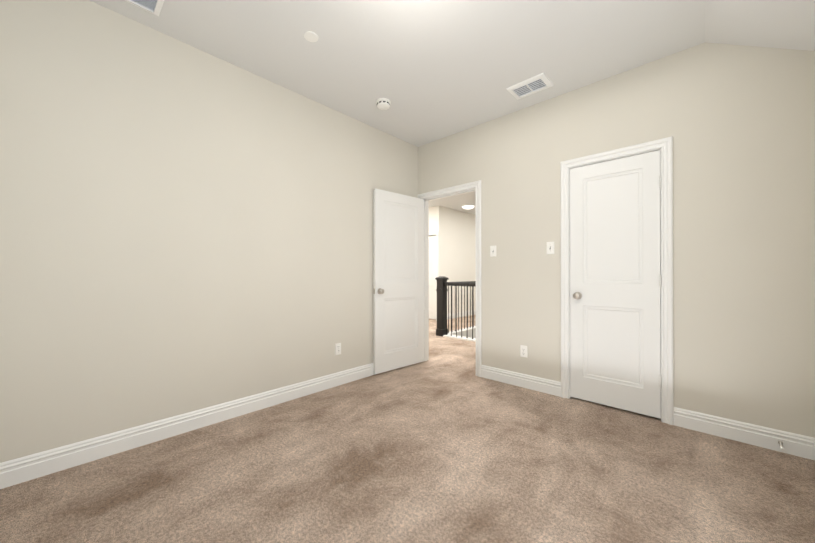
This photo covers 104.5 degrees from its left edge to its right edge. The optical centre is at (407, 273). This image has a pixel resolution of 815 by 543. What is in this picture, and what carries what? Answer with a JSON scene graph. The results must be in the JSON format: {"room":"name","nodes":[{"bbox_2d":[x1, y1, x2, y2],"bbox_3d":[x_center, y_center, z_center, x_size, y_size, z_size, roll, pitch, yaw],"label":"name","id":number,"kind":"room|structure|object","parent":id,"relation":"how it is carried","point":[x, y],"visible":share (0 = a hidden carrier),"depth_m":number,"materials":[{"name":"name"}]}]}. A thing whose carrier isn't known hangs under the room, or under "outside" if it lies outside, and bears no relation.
{"room":"empty bedroom","nodes":[
{"label":"empty bedroom","id":0,"kind":"room"},
{"bbox_2d":[0,0,417,462],"bbox_3d":[-1.117,-0.361,2.794,0.120,2.960,3.780,0,0,43],"label":"wall","id":1,"kind":"structure","parent":0,"point":[185,228],"depth_m":2.12,"materials":[{"name":"beige paint"}]},
{"bbox_2d":[0,363,374,488],"bbox_3d":[-1.068,1.054,2.742,0.016,0.130,3.540,0,0,43],"label":"baseboard","id":2,"kind":"structure","parent":1,"relation":"attached to","point":[29,467],"depth_m":2.08,"materials":[{"name":"white wood"}]},
{"bbox_2d":[335,343,340,354],"bbox_3d":[-0.690,0.758,3.153,0.009,0.115,0.070,0,0,43],"label":"electrical outlet","id":3,"kind":"object","parent":1,"relation":"attached to","point":[337,348],"visible":1,"depth_m":3.15,"materials":[{"name":"white plastic"}]},
{"bbox_2d":[0,360,814,542],"bbox_3d":[0.084,1.175,1.665,3.410,0.120,3.780,0,0,43],"label":"floor carpet","id":4,"kind":"object","parent":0,"point":[428,451],"visible":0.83,"depth_m":1.70,"materials":[{"name":"beige carpet"}]},
{"bbox_2d":[429,206,441,275],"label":"wall","id":5,"kind":"structure","parent":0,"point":[435,218],"depth_m":7.57,"materials":[{"name":"paint"}]},
{"bbox_2d":[429,235,435,318],"bbox_3d":[0.444,0.104,7.866,0.738,2.032,0.035,0,0,43],"label":"hall door","id":6,"kind":"structure","parent":5,"relation":"attached to","point":[432,277],"depth_m":7.71,"materials":[{"name":"white wood"}]},
{"bbox_2d":[429,192,474,214],"bbox_3d":[2.114,-1.710,6.102,6.730,0.200,5.460,0,0,43],"label":"ceiling","id":7,"kind":"structure","parent":0,"point":[456,202],"depth_m":7.18,"materials":[{"name":"paint"}]},
{"bbox_2d":[462,204,474,208],"bbox_3d":[1.441,-1.562,7.497,0.310,0.085,0.310,0,0,43],"label":"light","id":8,"kind":"object","parent":7,"relation":"attached to","point":[468,206],"visible":1,"depth_m":7.40,"materials":[{"name":"white glass"}]},
{"bbox_2d":[90,0,814,146],"bbox_3d":[0.084,-1.538,1.674,3.410,0.574,3.780,0,0,43],"label":"ceiling","id":9,"kind":"structure","parent":0,"point":[432,70],"depth_m":2.20,"materials":[{"name":"paint"}]},
{"bbox_2d":[125,0,163,15],"bbox_3d":[-1.610,-1.617,1.620,0.450,0.016,0.600,0,0,43],"label":"ceiling vent","id":10,"kind":"object","parent":9,"relation":"in","point":[154,7],"visible":1,"depth_m":1.90,"materials":[{"name":"white metal"}]},
{"bbox_2d":[304,31,317,41],"bbox_3d":[-0.662,-1.621,2.168,0.096,0.005,0.096,0,0,43],"label":"cover plate","id":11,"kind":"object","parent":9,"relation":"attached to","point":[309,36],"visible":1,"depth_m":2.16,"materials":[{"name":"white plastic"}]},
{"bbox_2d":[376,98,390,109],"bbox_3d":[-0.227,-1.594,2.987,0.136,0.053,0.136,0,0,43],"label":"smoke detector","id":12,"kind":"object","parent":9,"relation":"attached to","point":[383,103],"visible":1,"depth_m":2.95,"materials":[{"name":"white plastic"}]},
{"bbox_2d":[506,72,552,99],"bbox_3d":[1.062,-1.613,2.746,0.325,0.016,0.235,0,0,43],"label":"ceiling vent","id":13,"kind":"object","parent":9,"relation":"in","point":[531,85],"visible":1,"depth_m":2.73,"materials":[{"name":"white metal"}]},
{"bbox_2d":[429,315,475,370],"bbox_3d":[2.073,2.580,6.043,6.490,2.900,5.340,0,0,43],"label":"floor","id":14,"kind":"structure","parent":0,"point":[460,353],"depth_m":4.71,"materials":[{"name":"beige carpet"}]},
{"bbox_2d":[435,276,475,338],"bbox_3d":[3.052,0.595,6.048,3.276,1.070,3.966,0,0,43],"label":"stair railing","id":15,"kind":"object","parent":14,"relation":"on","point":[442,290],"visible":0.33,"depth_m":5.66,"materials":[{"name":"black wood"}]},
{"bbox_2d":[443,333,475,341],"bbox_3d":[2.096,1.388,4.359,4.150,0.572,0.165,0,0,43],"label":"trim","id":16,"kind":"structure","parent":14,"relation":"on","point":[448,335],"depth_m":5.43,"materials":[{"name":"white wood"}]},
{"bbox_2d":[449,326,475,337],"bbox_3d":[2.004,1.398,7.179,0.165,0.572,3.780,0,0,43],"label":"trim","id":17,"kind":"structure","parent":14,"relation":"on","point":[464,334],"depth_m":6.20,"materials":[{"name":"white wood"}]},
{"bbox_2d":[442,207,475,313],"bbox_3d":[1.605,-0.341,8.503,0.120,2.960,2.400,0,0,43],"label":"wall","id":18,"kind":"structure","parent":0,"point":[458,248],"depth_m":8.13,"materials":[{"name":"paint"}]},
{"bbox_2d":[429,232,436,320],"bbox_3d":[0.434,0.073,7.857,0.889,2.127,0.143,0,0,43],"label":"trim","id":19,"kind":"structure","parent":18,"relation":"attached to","point":[430,233],"depth_m":7.53,"materials":[{"name":"white wood"}]},
{"bbox_2d":[437,231,475,319],"bbox_3d":[1.595,0.075,8.414,0.046,2.127,2.543,0,0,43],"label":"trim","id":20,"kind":"structure","parent":18,"relation":"attached to","point":[453,314],"depth_m":7.61,"materials":[{"name":"white wood"}]},
{"bbox_2d":[418,42,814,437],"bbox_3d":[1.334,-0.360,3.007,3.170,2.960,0.120,0,0,43],"label":"wall","id":21,"kind":"structure","parent":0,"point":[737,122],"depth_m":2.23,"materials":[{"name":"beige paint"}]},
{"bbox_2d":[373,188,423,373],"bbox_3d":[-0.067,0.090,3.707,0.787,2.032,0.109,0,0,-42],"label":"bedroom door","id":22,"kind":"structure","parent":21,"relation":"in","point":[398,280],"depth_m":3.68,"materials":[{"name":"white painted wood"},{"name":"satin nickel"}]},
{"bbox_2d":[490,245,495,256],"bbox_3d":[0.898,-0.232,3.319,0.070,0.115,0.019,0,0,43],"label":"light switch","id":23,"kind":"object","parent":21,"relation":"attached to","point":[492,251],"visible":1,"depth_m":3.32,"materials":[{"name":"white plastic"}]},
{"bbox_2d":[481,365,560,396],"bbox_3d":[1.092,1.055,3.135,0.812,0.130,0.016,0,0,43],"label":"baseboard","id":24,"kind":"structure","parent":21,"relation":"attached to","point":[552,387],"depth_m":3.09,"materials":[{"name":"white wood"}]},
{"bbox_2d":[520,345,526,357],"bbox_3d":[1.140,0.768,3.096,0.070,0.115,0.009,0,0,43],"label":"electrical outlet","id":25,"kind":"object","parent":21,"relation":"attached to","point":[523,350],"visible":1,"depth_m":3.10,"materials":[{"name":"white plastic"}]},
{"bbox_2d":[417,136,673,424],"bbox_3d":[1.092,0.057,3.232,2.502,2.127,0.165,0,0,43],"label":"door frame","id":26,"kind":"structure","parent":21,"relation":"attached to","point":[664,146],"depth_m":2.81,"materials":[{"name":"white wood"}]},
{"bbox_2d":[547,242,553,253],"bbox_3d":[1.321,-0.234,2.924,0.070,0.115,0.019,0,0,43],"label":"light switch","id":27,"kind":"object","parent":21,"relation":"attached to","point":[550,247],"visible":1,"depth_m":2.92,"materials":[{"name":"white plastic"}]},
{"bbox_2d":[570,150,661,418],"bbox_3d":[1.682,0.084,2.589,0.649,2.032,0.090,0,0,43],"label":"closet door","id":28,"kind":"structure","parent":21,"relation":"in","point":[615,283],"depth_m":2.58,"materials":[{"name":"white wood"}]},
{"bbox_2d":[673,407,811,459],"bbox_3d":[2.195,1.051,2.105,0.645,0.130,0.016,0,0,43],"label":"baseboard","id":29,"kind":"structure","parent":21,"relation":"attached to","point":[799,445],"depth_m":2.07,"materials":[{"name":"white wood"}]},
{"bbox_2d":[778,441,783,449],"bbox_3d":[2.305,1.063,1.946,0.022,0.033,0.072,0,0,43],"label":"door stop","id":30,"kind":"object","parent":29,"relation":"attached to","point":[781,445],"visible":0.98,"depth_m":1.94,"materials":[{"name":"grey metal"}]},
{"bbox_2d":[812,437,814,459],"bbox_3d":[1.236,1.046,0.589,0.016,0.130,3.540,0,0,43],"label":"baseboard","id":31,"kind":"structure","parent":21,"relation":"attached to","point":[813,439],"depth_m":1.88,"materials":[{"name":"white wood"}]}
]}

